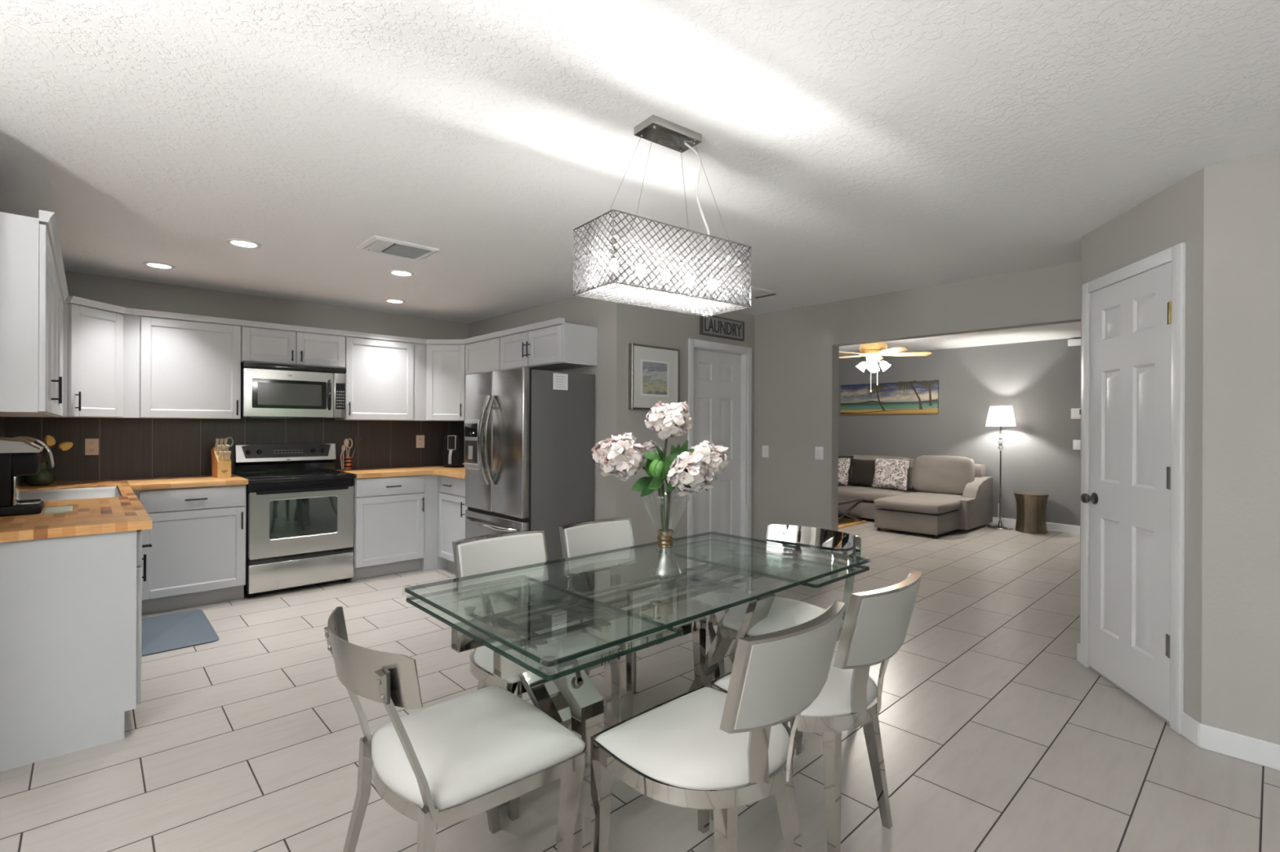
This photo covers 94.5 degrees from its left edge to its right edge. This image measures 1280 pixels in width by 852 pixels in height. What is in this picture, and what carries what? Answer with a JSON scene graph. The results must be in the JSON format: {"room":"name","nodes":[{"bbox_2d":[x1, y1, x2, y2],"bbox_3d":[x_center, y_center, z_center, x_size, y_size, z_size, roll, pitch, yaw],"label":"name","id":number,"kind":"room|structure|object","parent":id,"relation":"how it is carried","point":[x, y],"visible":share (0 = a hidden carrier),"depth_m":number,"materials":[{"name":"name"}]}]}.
{"room":"eat-in kitchen","nodes":[
{"label":"eat-in kitchen","id":0,"kind":"room"},
{"bbox_2d":[4,271,468,483],"bbox_3d":[-3.143,0.105,5.258,3.640,2.440,0.120,0,0,-43],"label":"wall","id":1,"kind":"structure","parent":0,"point":[129,448],"depth_m":4.84,"materials":[{"name":"tile"}]},
{"bbox_2d":[0,296,126,417],"bbox_3d":[-3.919,-0.452,4.040,0.642,0.783,0.642,0,0,-43],"label":"upper cabinet","id":2,"kind":"object","parent":1,"relation":"attached to","point":[93,331],"visible":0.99,"depth_m":4.00,"materials":[{"name":"grey"}]},
{"bbox_2d":[84,438,98,455],"bbox_3d":[-4.027,0.153,4.347,0.074,0.120,0.010,0,0,-43],"label":"wall outlet","id":3,"kind":"object","parent":1,"relation":"attached to","point":[91,446],"visible":1,"depth_m":4.34,"materials":[{"name":"beige"}]},
{"bbox_2d":[122,307,242,419],"bbox_3d":[-3.534,-0.450,4.574,0.712,0.783,0.384,0,0,-43],"label":"upper cabinet","id":4,"kind":"object","parent":1,"relation":"attached to","point":[176,366],"visible":0.97,"depth_m":4.45,"materials":[{"name":"grey"}]},
{"bbox_2d":[240,320,346,368],"bbox_3d":[-2.990,-0.675,5.079,0.772,0.327,0.384,0,0,-43],"label":"upper cabinet","id":5,"kind":"object","parent":1,"relation":"attached to","point":[260,342],"visible":0.97,"depth_m":4.94,"materials":[{"name":"grey"}]},
{"bbox_2d":[240,362,346,418],"bbox_3d":[-2.963,-0.286,5.050,0.763,0.440,0.423,0,0,-43],"label":"microwave oven","id":6,"kind":"object","parent":5,"relation":"attached to","point":[268,390],"visible":1,"depth_m":4.90,"materials":[{"name":"silver"}]},
{"bbox_2d":[333,331,426,421],"bbox_3d":[-2.439,-0.445,5.593,0.736,0.783,0.384,0,0,-43],"label":"upper cabinet","id":7,"kind":"object","parent":1,"relation":"attached to","point":[386,375],"visible":0.98,"depth_m":5.47,"materials":[{"name":"grey"}]},
{"bbox_2d":[416,435,424,448],"bbox_3d":[-2.233,0.158,6.016,0.086,0.128,0.010,0,0,-43],"label":"wall outlet","id":8,"kind":"object","parent":1,"relation":"attached to","point":[420,438],"visible":1,"depth_m":6.01,"materials":[{"name":"beige"}]},
{"bbox_2d":[424,339,466,421],"bbox_3d":[-1.870,-0.442,5.946,0.642,0.783,0.642,0,0,-43],"label":"upper cabinet","id":9,"kind":"object","parent":1,"relation":"attached to","point":[445,358],"visible":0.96,"depth_m":5.72,"materials":[{"name":"grey"}]},
{"bbox_2d":[468,286,608,590],"bbox_3d":[-1.019,0.115,5.572,0.100,2.440,2.353,0,0,-43],"label":"wall","id":10,"kind":"structure","parent":0,"point":[577,310],"depth_m":4.80,"materials":[{"name":"paint"}]},
{"bbox_2d":[463,331,501,413],"bbox_3d":[-1.347,-0.440,5.580,0.374,0.783,0.670,0,0,-43],"label":"upper cabinet","id":11,"kind":"object","parent":10,"relation":"attached to","point":[482,353],"visible":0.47,"depth_m":5.46,"materials":[{"name":"grey"}]},
{"bbox_2d":[497,317,597,371],"bbox_3d":[-0.799,-0.659,4.985,0.384,0.340,0.947,0,0,-43],"label":"upper cabinet","id":12,"kind":"object","parent":10,"relation":"attached to","point":[553,344],"visible":0.92,"depth_m":4.74,"materials":[{"name":"grey"}]},
{"bbox_2d":[0,0,1279,323],"bbox_3d":[-0.132,-1.251,2.159,6.940,0.300,8.750,0,0,-43],"label":"ceiling","id":13,"kind":"structure","parent":0,"point":[857,148],"depth_m":2.19,"materials":[{"name":"white paint"}]},
{"bbox_2d":[142,262,175,269],"bbox_3d":[-3.333,-1.111,4.102,0.176,0.008,0.176,0,0,-43],"label":"recessed light","id":14,"kind":"object","parent":13,"relation":"in","point":[154,264],"visible":1,"depth_m":4.10,"materials":[{"name":"white"}]},
{"bbox_2d":[226,238,261,248],"bbox_3d":[-2.406,-1.107,3.595,0.176,0.008,0.176,0,0,-43],"label":"recessed light","id":15,"kind":"object","parent":13,"relation":"in","point":[238,242],"visible":1,"depth_m":3.59,"materials":[{"name":"white"}]},
{"bbox_2d":[383,298,405,303],"bbox_3d":[-2.175,-1.106,5.246,0.176,0.008,0.176,0,0,-43],"label":"recessed light","id":16,"kind":"object","parent":13,"relation":"in","point":[389,300],"visible":1,"depth_m":5.22,"materials":[{"name":"white"}]},
{"bbox_2d":[355,235,439,260],"bbox_3d":[-1.509,-1.099,3.686,0.395,0.016,0.330,0,0,-43],"label":"ceiling vent","id":17,"kind":"object","parent":13,"relation":"in","point":[376,244],"visible":1,"depth_m":3.66,"materials":[{"name":"white"}]},
{"bbox_2d":[387,269,414,276],"bbox_3d":[-1.726,-1.104,4.279,0.176,0.008,0.176,0,0,-43],"label":"recessed light","id":18,"kind":"object","parent":13,"relation":"in","point":[395,272],"visible":1,"depth_m":4.27,"materials":[{"name":"white"}]},
{"bbox_2d":[573,115,751,316],"bbox_3d":[0.097,-0.777,2.179,0.661,0.646,0.266,0,0,-37],"label":"crystal chandelier","id":19,"kind":"object","parent":13,"relation":"hanging from","point":[655,129],"visible":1,"depth_m":2.14,"materials":[{"name":"silver metal"}]},
{"bbox_2d":[609,249,618,271],"bbox_3d":[-0.090,-0.568,2.040,0.031,0.078,0.030,0,0,-43],"label":"bulb","id":20,"kind":"object","parent":19,"relation":"attached to","point":[615,255],"depth_m":2.03,"materials":[{"name":"white glass"}]},
{"bbox_2d":[636,255,644,277],"bbox_3d":[0.003,-0.568,2.109,0.031,0.078,0.030,0,0,-43],"label":"bulb","id":21,"kind":"object","parent":19,"relation":"attached to","point":[641,260],"depth_m":2.10,"materials":[{"name":"white glass"}]},
{"bbox_2d":[662,261,670,282],"bbox_3d":[0.096,-0.568,2.179,0.031,0.078,0.030,0,0,-43],"label":"bulb","id":22,"kind":"object","parent":19,"relation":"attached to","point":[666,278],"depth_m":2.17,"materials":[{"name":"white glass"}]},
{"bbox_2d":[685,266,693,287],"bbox_3d":[0.189,-0.567,2.249,0.031,0.078,0.030,0,0,-43],"label":"bulb","id":23,"kind":"object","parent":19,"relation":"attached to","point":[691,280],"depth_m":2.24,"materials":[{"name":"white glass"}]},
{"bbox_2d":[707,271,715,291],"bbox_3d":[0.281,-0.567,2.318,0.031,0.078,0.030,0,0,-43],"label":"bulb","id":24,"kind":"object","parent":19,"relation":"attached to","point":[710,275],"depth_m":2.31,"materials":[{"name":"white glass"}]},
{"bbox_2d":[702,284,776,302],"bbox_3d":[0.820,-1.088,4.883,0.405,0.016,0.460,0,0,-43],"label":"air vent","id":25,"kind":"object","parent":13,"relation":"attached to","point":[756,292],"visible":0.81,"depth_m":4.83,"materials":[{"name":"white"}]},
{"bbox_2d":[0,515,1279,851],"bbox_3d":[1.438,1.397,3.733,11.400,0.100,8.900,0,0,-43],"label":"floor","id":26,"kind":"structure","parent":0,"point":[995,737],"depth_m":2.46,"materials":[{"name":"tile"}]},
{"bbox_2d":[0,529,151,772],"bbox_3d":[-2.672,0.887,2.702,0.634,0.882,0.927,0,0,-43],"label":"base cabinet","id":27,"kind":"object","parent":26,"relation":"on","point":[71,606],"visible":0.84,"depth_m":2.40,"materials":[{"name":"grey"}]},
{"bbox_2d":[0,479,151,542],"bbox_3d":[-3.232,0.422,3.308,0.624,0.038,2.613,0,0,-43],"label":"countertop","id":28,"kind":"structure","parent":27,"relation":"on","point":[126,513],"depth_m":2.63,"materials":[{"name":"wood"}]},
{"bbox_2d":[0,436,44,516],"bbox_3d":[-2.911,0.226,2.714,0.245,0.358,0.222,0,0,-43],"label":"coffee maker","id":29,"kind":"object","parent":28,"relation":"on","point":[19,457],"visible":1,"depth_m":2.68,"materials":[{"name":"black"}]},
{"bbox_2d":[16,499,41,505],"bbox_3d":[-2.860,0.356,2.770,0.077,0.007,0.170,0,0,-43],"label":"drip tray","id":30,"kind":"object","parent":29,"relation":"on","point":[28,502],"depth_m":2.74,"materials":[{"name":"silver metal"}]},
{"bbox_2d":[13,436,54,467],"bbox_3d":[-3.500,0.230,3.351,0.267,0.344,0.130,0,0,-43],"label":"kitchen faucet","id":31,"kind":"object","parent":28,"relation":"on","point":[49,455],"visible":0.59,"depth_m":3.38,"materials":[{"name":"silver metal"}]},
{"bbox_2d":[23,462,55,486],"bbox_3d":[-4.035,0.320,3.978,0.154,0.158,0.152,0,0,-43],"label":"ceramic jug","id":32,"kind":"object","parent":28,"relation":"on","point":[44,477],"visible":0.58,"depth_m":3.94,"materials":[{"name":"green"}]},
{"bbox_2d":[41,435,55,462],"bbox_3d":[-3.992,0.201,3.991,0.081,0.279,0.055,0,0,15],"label":"wooden spoon","id":33,"kind":"object","parent":32,"relation":"in","point":[49,441],"visible":0.88,"depth_m":3.98,"materials":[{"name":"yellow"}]},
{"bbox_2d":[44,441,73,462],"bbox_3d":[-3.964,0.224,4.017,0.169,0.234,0.054,0,0,-28],"label":"wooden spoon","id":34,"kind":"object","parent":32,"relation":"in","point":[66,446],"visible":0.95,"depth_m":4.02,"materials":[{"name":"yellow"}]},
{"bbox_2d":[43,506,72,514],"bbox_3d":[-2.791,0.402,2.841,0.095,0.006,0.240,0,0,-43],"label":"mat","id":35,"kind":"object","parent":28,"relation":"on","point":[64,508],"visible":1,"depth_m":2.82,"materials":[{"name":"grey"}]},
{"bbox_2d":[19,486,121,501],"bbox_3d":[-3.422,0.497,3.525,0.484,0.182,0.819,0,0,-43],"label":"sink","id":36,"kind":"object","parent":28,"relation":"in","point":[106,491],"visible":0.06,"depth_m":3.82,"materials":[{"name":"silver metal"}]},
{"bbox_2d":[141,608,218,656],"bbox_3d":[-3.035,1.319,3.814,0.430,0.013,0.830,0,0,-43],"label":"floor mat","id":37,"kind":"object","parent":26,"relation":"on","point":[188,628],"visible":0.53,"depth_m":3.77,"materials":[{"name":"grey fabric"}]},
{"bbox_2d":[133,484,245,614],"bbox_3d":[-3.446,0.883,4.457,0.718,0.882,0.644,0,0,-43],"label":"base cabinet","id":38,"kind":"object","parent":26,"relation":"on","point":[196,556],"visible":0.79,"depth_m":4.28,"materials":[{"name":"grey"}]},
{"bbox_2d":[125,474,248,490],"bbox_3d":[-3.429,0.421,4.479,0.680,0.038,0.628,0,0,-43],"label":"countertop","id":39,"kind":"structure","parent":38,"relation":"on","point":[152,483],"depth_m":4.33,"materials":[{"name":"wood"}]},
{"bbox_2d":[210,447,231,478],"bbox_3d":[-3.313,0.285,4.679,0.166,0.235,0.090,0,0,39],"label":"knife block","id":40,"kind":"object","parent":39,"relation":"on","point":[222,468],"visible":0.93,"depth_m":4.63,"materials":[{"name":"brown wood"}]},
{"bbox_2d":[234,443,355,597],"bbox_3d":[-2.890,0.740,4.964,0.761,1.173,0.642,0,0,-43],"label":"stove","id":41,"kind":"object","parent":26,"relation":"on","point":[300,509],"visible":0.98,"depth_m":4.80,"materials":[{"name":"silver"}]},
{"bbox_2d":[236,470,355,484],"bbox_3d":[-2.874,0.422,4.949,0.761,0.034,0.560,0,0,-43],"label":"cooktop","id":42,"kind":"object","parent":41,"relation":"in","point":[260,477],"depth_m":4.86,"materials":[{"name":"black"}]},
{"bbox_2d":[244,484,354,595],"bbox_3d":[-2.890,0.869,4.964,0.761,0.855,0.640,0,0,-43],"label":"oven","id":43,"kind":"object","parent":41,"relation":"in","point":[297,535],"depth_m":4.72,"materials":[{"name":"silver metal"}]},
{"bbox_2d":[351,475,424,580],"bbox_3d":[-2.391,0.888,5.438,0.600,0.882,0.644,0,0,-43],"label":"base cabinet","id":44,"kind":"object","parent":26,"relation":"on","point":[389,511],"visible":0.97,"depth_m":5.22,"materials":[{"name":"grey"}]},
{"bbox_2d":[420,474,446,570],"bbox_3d":[-1.908,0.890,5.899,0.732,0.882,0.608,0,0,-43],"label":"base cabinet","id":45,"kind":"object","parent":26,"relation":"on","point":[431,560],"visible":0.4,"depth_m":5.50,"materials":[{"name":"grey"}]},
{"bbox_2d":[335,465,465,479],"bbox_3d":[-1.919,0.428,5.468,1.325,0.038,1.238,0,0,-43],"label":"countertop","id":46,"kind":"structure","parent":45,"relation":"on","point":[459,473],"depth_m":5.36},
{"bbox_2d":[342,457,352,471],"bbox_3d":[-2.682,0.346,5.428,0.078,0.120,0.078,0,0,-43],"label":"utensil holder","id":47,"kind":"object","parent":46,"relation":"on","point":[348,461],"visible":1,"depth_m":5.40,"materials":[{"name":"orange metal"}]},
{"bbox_2d":[340,444,345,469],"bbox_3d":[-2.704,0.282,5.386,0.043,0.224,0.023,0,0,-43],"label":"serving tongs","id":48,"kind":"object","parent":47,"relation":"hanging from","point":[343,447],"visible":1,"depth_m":5.38,"materials":[{"name":"beige"}]},
{"bbox_2d":[343,438,348,457],"bbox_3d":[-2.690,0.251,5.420,0.044,0.270,0.021,0,0,-43],"label":"wooden spoon","id":49,"kind":"object","parent":47,"relation":"in","point":[346,441],"visible":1,"depth_m":5.42,"materials":[{"name":"beige"}]},
{"bbox_2d":[351,436,361,457],"bbox_3d":[-2.642,0.242,5.486,0.116,0.290,0.010,0,0,-43],"label":"spatula","id":50,"kind":"object","parent":47,"relation":"in","point":[357,440],"visible":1,"depth_m":5.49,"materials":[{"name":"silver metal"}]},
{"bbox_2d":[442,432,464,467],"bbox_3d":[-1.839,0.236,5.932,0.289,0.347,0.289,0,0,-43],"label":"air fryer","id":51,"kind":"object","parent":46,"relation":"on","point":[453,443],"visible":0.88,"depth_m":5.82,"materials":[{"name":"black"}]},
{"bbox_2d":[438,475,467,570],"bbox_3d":[-1.467,0.892,5.475,0.644,0.882,0.608,0,0,-43],"label":"base cabinet","id":52,"kind":"object","parent":26,"relation":"on","point":[452,508],"visible":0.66,"depth_m":5.32,"materials":[{"name":"grey"}]},
{"bbox_2d":[324,606,586,851],"bbox_3d":[-0.521,0.923,1.630,0.598,0.836,0.518,0,0,-43],"label":"dining chair","id":53,"kind":"object","parent":26,"relation":"on","point":[465,748],"visible":1,"depth_m":1.53,"materials":[{"name":"grey leather"}]},
{"bbox_2d":[462,366,595,604],"bbox_3d":[-0.954,0.450,4.848,0.770,1.772,0.905,0,0,-43],"label":"refrigerator","id":54,"kind":"object","parent":26,"relation":"on","point":[529,463],"visible":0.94,"depth_m":4.55,"materials":[{"name":"grey"}]},
{"bbox_2d":[552,373,568,390],"bbox_3d":[-0.610,-0.340,4.546,0.136,0.125,0.004,0,0,-43],"label":"paper note","id":55,"kind":"object","parent":54,"relation":"attached to","point":[560,381],"visible":1,"depth_m":4.54,"materials":[{"name":"white"}]},
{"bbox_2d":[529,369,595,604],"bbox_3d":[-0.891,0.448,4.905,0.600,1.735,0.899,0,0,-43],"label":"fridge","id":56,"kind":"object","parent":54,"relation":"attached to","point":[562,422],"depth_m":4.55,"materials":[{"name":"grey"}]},
{"bbox_2d":[452,529,620,821],"bbox_3d":[-0.443,0.904,2.366,0.527,0.868,0.571,0,0,-43],"label":"dining chair","id":57,"kind":"object","parent":26,"relation":"on","point":[477,555],"visible":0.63,"depth_m":2.43,"materials":[{"name":"leather"}]},
{"bbox_2d":[559,517,706,721],"bbox_3d":[-0.062,0.906,2.741,0.527,0.868,0.571,0,0,-43],"label":"dining chair","id":58,"kind":"object","parent":26,"relation":"on","point":[592,536],"visible":0.42,"depth_m":2.79,"materials":[{"name":"leather"}]},
{"bbox_2d":[401,530,872,851],"bbox_3d":[0.086,0.963,2.358,1.722,0.776,0.928,0,0,-43],"label":"dining table","id":59,"kind":"object","parent":26,"relation":"on","point":[547,665],"visible":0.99,"depth_m":2.06,"materials":[{"name":"clear glass"}]},
{"bbox_2d":[641,496,689,572],"bbox_3d":[0.102,0.400,2.355,0.191,0.362,0.191,0,0,-43],"label":"glass vase","id":60,"kind":"object","parent":59,"relation":"on","point":[665,539],"visible":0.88,"depth_m":2.33,"materials":[{"name":"clear"}]},
{"bbox_2d":[591,432,666,531],"bbox_3d":[-0.063,0.250,2.346,0.258,0.449,0.241,0,0,-43],"label":"peony","id":61,"kind":"object","parent":60,"relation":"in","point":[620,456],"visible":0.98,"depth_m":2.29,"materials":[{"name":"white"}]},
{"bbox_2d":[641,440,664,531],"bbox_3d":[0.046,0.266,2.407,0.122,0.420,0.166,0,0,0],"label":"peony","id":62,"kind":"object","parent":60,"relation":"in","point":[651,446],"visible":0.4,"depth_m":2.37,"materials":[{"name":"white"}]},
{"bbox_2d":[644,400,692,512],"bbox_3d":[0.113,0.188,2.354,0.189,0.576,0.196,0,0,-43],"label":"hydrangea","id":63,"kind":"object","parent":60,"relation":"in","point":[668,420],"visible":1,"depth_m":2.31,"materials":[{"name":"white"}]},
{"bbox_2d":[643,444,694,531],"bbox_3d":[0.114,0.273,2.308,0.206,0.405,0.099,0,0,-21],"label":"leaf spray","id":64,"kind":"object","parent":60,"relation":"in","point":[657,468],"visible":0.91,"depth_m":2.28,"materials":[{"name":"green"}]},
{"bbox_2d":[666,450,717,531],"bbox_3d":[0.191,0.286,2.309,0.211,0.380,0.204,0,0,-43],"label":"peony","id":65,"kind":"object","parent":60,"relation":"in","point":[699,477],"visible":0.93,"depth_m":2.25,"materials":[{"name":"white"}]},
{"bbox_2d":[665,440,728,520],"bbox_3d":[0.229,0.266,2.341,0.250,0.421,0.172,0,0,-7],"label":"peony","id":66,"kind":"object","parent":60,"relation":"in","point":[718,462],"visible":0.63,"depth_m":2.30,"materials":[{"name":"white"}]},
{"bbox_2d":[591,600,844,851],"bbox_3d":[0.227,0.907,1.620,0.527,0.868,0.571,0,0,-43],"label":"dining chair","id":67,"kind":"object","parent":26,"relation":"on","point":[704,748],"visible":1,"depth_m":1.48,"materials":[{"name":"grey leather"}]},
{"bbox_2d":[707,524,862,755],"bbox_3d":[0.686,0.929,2.759,0.598,0.836,0.518,0,0,-43],"label":"dining chair","id":68,"kind":"object","parent":26,"relation":"on","point":[784,613],"visible":0.54,"depth_m":2.75,"materials":[{"name":"metal"}]},
{"bbox_2d":[710,569,922,851],"bbox_3d":[0.604,0.909,1.977,0.527,0.868,0.571,0,0,-43],"label":"dining chair","id":69,"kind":"object","parent":26,"relation":"on","point":[875,627],"visible":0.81,"depth_m":1.79,"materials":[{"name":"leather"}]},
{"bbox_2d":[838,496,866,528],"bbox_3d":[2.515,1.179,8.163,1.110,0.345,0.720,0,0,-43],"label":"coffee table","id":70,"kind":"object","parent":26,"relation":"on","point":[842,500],"visible":0.24,"depth_m":8.09,"materials":[{"name":"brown wood"}]},
{"bbox_2d":[838,455,992,538],"bbox_3d":[3.116,0.881,8.787,1.762,0.947,3.307,0,0,-43],"label":"sectional sofa","id":71,"kind":"object","parent":26,"relation":"on","point":[944,494],"visible":0.56,"depth_m":7.95,"materials":[{"name":"fabric"}]},
{"bbox_2d":[838,457,851,485],"bbox_3d":[3.046,0.696,9.160,0.179,0.417,0.420,0,0,-43],"label":"throw pillow","id":72,"kind":"object","parent":71,"relation":"on","point":[843,463],"visible":0.43,"depth_m":9.03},
{"bbox_2d":[838,456,853,484],"bbox_3d":[3.113,0.678,9.311,0.181,0.432,0.470,0,0,-43],"label":"throw pillow","id":73,"kind":"object","parent":71,"relation":"on","point":[851,457],"visible":0.12,"depth_m":9.16,"materials":[{"name":"black fabric"}]},
{"bbox_2d":[849,458,875,486],"bbox_3d":[3.380,0.707,8.945,0.176,0.398,0.390,0,0,-43],"label":"throw pillow","id":74,"kind":"object","parent":71,"relation":"on","point":[863,471],"visible":0.95,"depth_m":8.89,"materials":[{"name":"black fabric"}]},
{"bbox_2d":[838,484,913,502],"bbox_3d":[3.316,1.000,8.756,0.734,0.174,1.224,0,0,-43],"label":"seat cushion","id":75,"kind":"object","parent":71,"relation":"on","point":[869,494],"depth_m":8.47,"materials":[{"name":"fabric"}]},
{"bbox_2d":[845,455,915,490],"bbox_3d":[3.612,0.700,9.004,0.256,0.501,1.184,0,0,-43],"label":"cushion","id":76,"kind":"object","parent":71,"relation":"on","point":[911,471],"depth_m":8.64,"materials":[{"name":"fabric"}]},
{"bbox_2d":[871,457,910,490],"bbox_3d":[3.632,0.689,8.578,0.182,0.437,0.510,0,0,-43],"label":"throw pillow","id":77,"kind":"object","parent":71,"relation":"on","point":[892,473],"visible":1,"depth_m":8.52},
{"bbox_2d":[874,492,964,514],"bbox_3d":[3.771,1.002,7.797,1.374,0.164,0.839,0,0,-43],"label":"cushion","id":78,"kind":"object","parent":71,"relation":"on","point":[903,503],"depth_m":7.46,"materials":[{"name":"fabric"}]},
{"bbox_2d":[913,455,974,495],"bbox_3d":[4.232,0.683,8.255,0.261,0.541,0.784,0,0,-43],"label":"cushion","id":79,"kind":"object","parent":71,"relation":"on","point":[939,474],"depth_m":8.16,"materials":[{"name":"fabric"}]},
{"bbox_2d":[986,404,1015,529],"bbox_3d":[4.826,0.535,7.920,0.343,1.654,0.343,0,0,-20],"label":"floor lamp","id":80,"kind":"object","parent":26,"relation":"on","point":[1000,416],"visible":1,"depth_m":7.83,"materials":[{"name":"silver metal"}]},
{"bbox_2d":[1013,492,1048,533],"bbox_3d":[5.047,1.117,7.636,0.380,0.493,0.380,0,0,-43],"label":"stool","id":81,"kind":"object","parent":26,"relation":"on","point":[1030,506],"visible":1,"depth_m":7.51,"materials":[{"name":"brown metal"}]},
{"bbox_2d":[607,284,754,586],"bbox_3d":[0.434,0.122,5.248,1.785,2.440,0.100,0,0,-43],"label":"wall","id":82,"kind":"structure","parent":0,"point":[628,324],"depth_m":4.83,"materials":[{"name":"paint"}]},
{"bbox_2d":[628,343,679,409],"bbox_3d":[0.124,-0.391,4.858,0.547,0.520,0.044,0,0,-43],"label":"framed picture","id":83,"kind":"object","parent":82,"relation":"attached to","point":[654,371],"visible":0.85,"depth_m":4.81,"materials":[{"name":"silver metal"}]},
{"bbox_2d":[642,361,666,395],"bbox_3d":[0.123,-0.389,4.839,0.280,0.260,0.001,0,0,-43],"label":"print","id":84,"kind":"object","parent":83,"relation":"attached to","point":[654,373],"depth_m":4.84,"materials":[{"name":"paper"}]},
{"bbox_2d":[687,337,751,568],"bbox_3d":[0.717,0.290,5.502,0.907,2.107,0.116,0,0,-43],"label":"door","id":85,"kind":"structure","parent":82,"relation":"in","point":[720,375],"depth_m":5.58,"materials":[{"name":"white"}]},
{"bbox_2d":[699,313,744,341],"bbox_3d":[0.764,-0.906,5.463,0.610,0.184,0.030,0,0,-43],"label":"sign","id":86,"kind":"object","parent":82,"relation":"attached to","point":[711,326],"visible":0.98,"depth_m":5.44,"materials":[{"name":"grey"}]},
{"bbox_2d":[753,261,1081,578],"bbox_3d":[2.034,0.104,4.923,0.115,2.490,2.757,0,0,-43],"label":"wall","id":87,"kind":"structure","parent":0,"point":[797,349],"depth_m":5.26,"materials":[{"name":"paint"}]},
{"bbox_2d":[762,445,768,457],"bbox_3d":[1.210,0.246,5.716,0.010,0.115,0.072,0,0,-43],"label":"light switch","id":88,"kind":"object","parent":87,"relation":"attached to","point":[765,448],"visible":1,"depth_m":5.71,"materials":[{"name":"white"}]},
{"bbox_2d":[752,552,830,578],"bbox_3d":[1.392,1.296,5.512,0.014,0.100,0.827,0,0,-43],"label":"baseboard opening","id":89,"kind":"structure","parent":87,"relation":"attached to","point":[762,559],"depth_m":5.50,"materials":[{"name":"white"}]},
{"bbox_2d":[814,446,823,459],"bbox_3d":[1.602,0.242,5.295,0.010,0.115,0.080,0,0,-43],"label":"light switch","id":90,"kind":"object","parent":87,"relation":"attached to","point":[819,451],"visible":1,"depth_m":5.29,"materials":[{"name":"white"}]},
{"bbox_2d":[838,337,1080,525],"bbox_3d":[5.001,0.118,8.204,0.100,2.490,7.200,0,0,-43],"label":"wall","id":91,"kind":"structure","parent":0,"point":[1041,380],"depth_m":8.18,"materials":[{"name":"paint"}]},
{"bbox_2d":[840,379,938,414],"bbox_3d":[3.881,-0.437,9.306,0.041,0.505,1.548,0,0,-43],"label":"beach painting","id":92,"kind":"object","parent":91,"relation":"attached to","point":[914,397],"visible":0.99,"depth_m":9.25,"materials":[{"name":"paint"}]},
{"bbox_2d":[987,516,1079,533],"bbox_3d":[4.954,1.313,8.165,0.015,0.100,7.000,0,0,-43],"label":"baseboard","id":93,"kind":"structure","parent":91,"relation":"attached to","point":[1006,522],"depth_m":7.69,"materials":[{"name":"white"}]},
{"bbox_2d":[1067,337,1080,346],"bbox_3d":[5.571,-1.068,7.473,0.070,0.097,0.262,0,0,-43],"label":"box","id":94,"kind":"object","parent":91,"relation":"attached to","point":[1075,341],"visible":0.48,"depth_m":7.50,"materials":[{"name":"white"}]},
{"bbox_2d":[1071,408,1080,418],"bbox_3d":[5.568,-0.157,7.501,0.030,0.135,0.170,0,0,-43],"label":"thermostat","id":95,"kind":"object","parent":91,"relation":"attached to","point":[1075,412],"visible":0.53,"depth_m":7.51,"materials":[{"name":"white"}]},
{"bbox_2d":[1072,440,1080,449],"bbox_3d":[5.570,0.239,7.511,0.010,0.125,0.120,0,0,-43],"label":"light switch","id":96,"kind":"object","parent":91,"relation":"attached to","point":[1076,443],"visible":0.81,"depth_m":7.53,"materials":[{"name":"white"}]},
{"bbox_2d":[839,321,1080,358],"bbox_3d":[3.412,-1.259,6.719,4.460,0.250,7.200,0,0,-43],"label":"ceiling","id":97,"kind":"structure","parent":0,"point":[1070,330],"depth_m":7.63,"materials":[{"name":"white paint"}]},
{"bbox_2d":[839,342,931,392],"bbox_3d":[2.806,-0.773,7.260,1.265,0.728,1.216,0,0,-43],"label":"ceiling fan","id":98,"kind":"object","parent":97,"relation":"hanging from","point":[873,352],"visible":0.81,"depth_m":7.12,"materials":[{"name":"gold metal"}]},
{"bbox_2d":[1079,150,1279,744],"bbox_3d":[3.682,0.137,2.156,1.470,2.440,3.540,0,0,-43],"label":"wall","id":99,"kind":"structure","parent":0,"point":[1227,215],"depth_m":2.43,"materials":[{"name":"paint"}]},
{"bbox_2d":[1080,242,1186,734],"bbox_3d":[2.418,0.274,2.983,0.079,2.155,0.790,0,0,10],"label":"door","id":100,"kind":"structure","parent":99,"relation":"in","point":[1133,451],"depth_m":2.90,"materials":[{"name":"white"}]},
{"bbox_2d":[1076,643,1279,770],"bbox_3d":[3.133,1.304,1.765,0.623,0.100,3.459,0,0,-30],"label":"baseboard","id":101,"kind":"structure","parent":99,"relation":"attached to","point":[1256,751],"depth_m":2.42,"materials":[{"name":"white"}]},
{"bbox_3d":[-3.407,0.104,2.943,0.100,2.440,2.950,0,0,-43],"label":"wall","id":102,"kind":"structure","parent":0,"visible":0},
{"bbox_2d":[0,416,4,437],"bbox_3d":[-3.474,0.171,3.099,0.015,0.465,2.590,0,0,-43],"label":"wall","id":103,"kind":"structure","parent":102,"relation":"attached to","point":[2,419],"depth_m":3.96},
{"bbox_2d":[0,209,63,415],"bbox_3d":[-2.766,-0.446,2.586,0.348,0.783,1.042,0,0,-43],"label":"upper cabinet","id":104,"kind":"object","parent":103,"relation":"attached to","point":[31,258],"visible":1,"depth_m":2.28,"materials":[{"name":"grey"}]},
{"bbox_2d":[0,265,68,417],"bbox_3d":[-3.479,-0.450,3.345,0.338,0.783,1.040,0,0,-43],"label":"upper cabinet","id":105,"kind":"object","parent":103,"relation":"attached to","point":[62,294],"visible":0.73,"depth_m":3.40,"materials":[{"name":"grey"}]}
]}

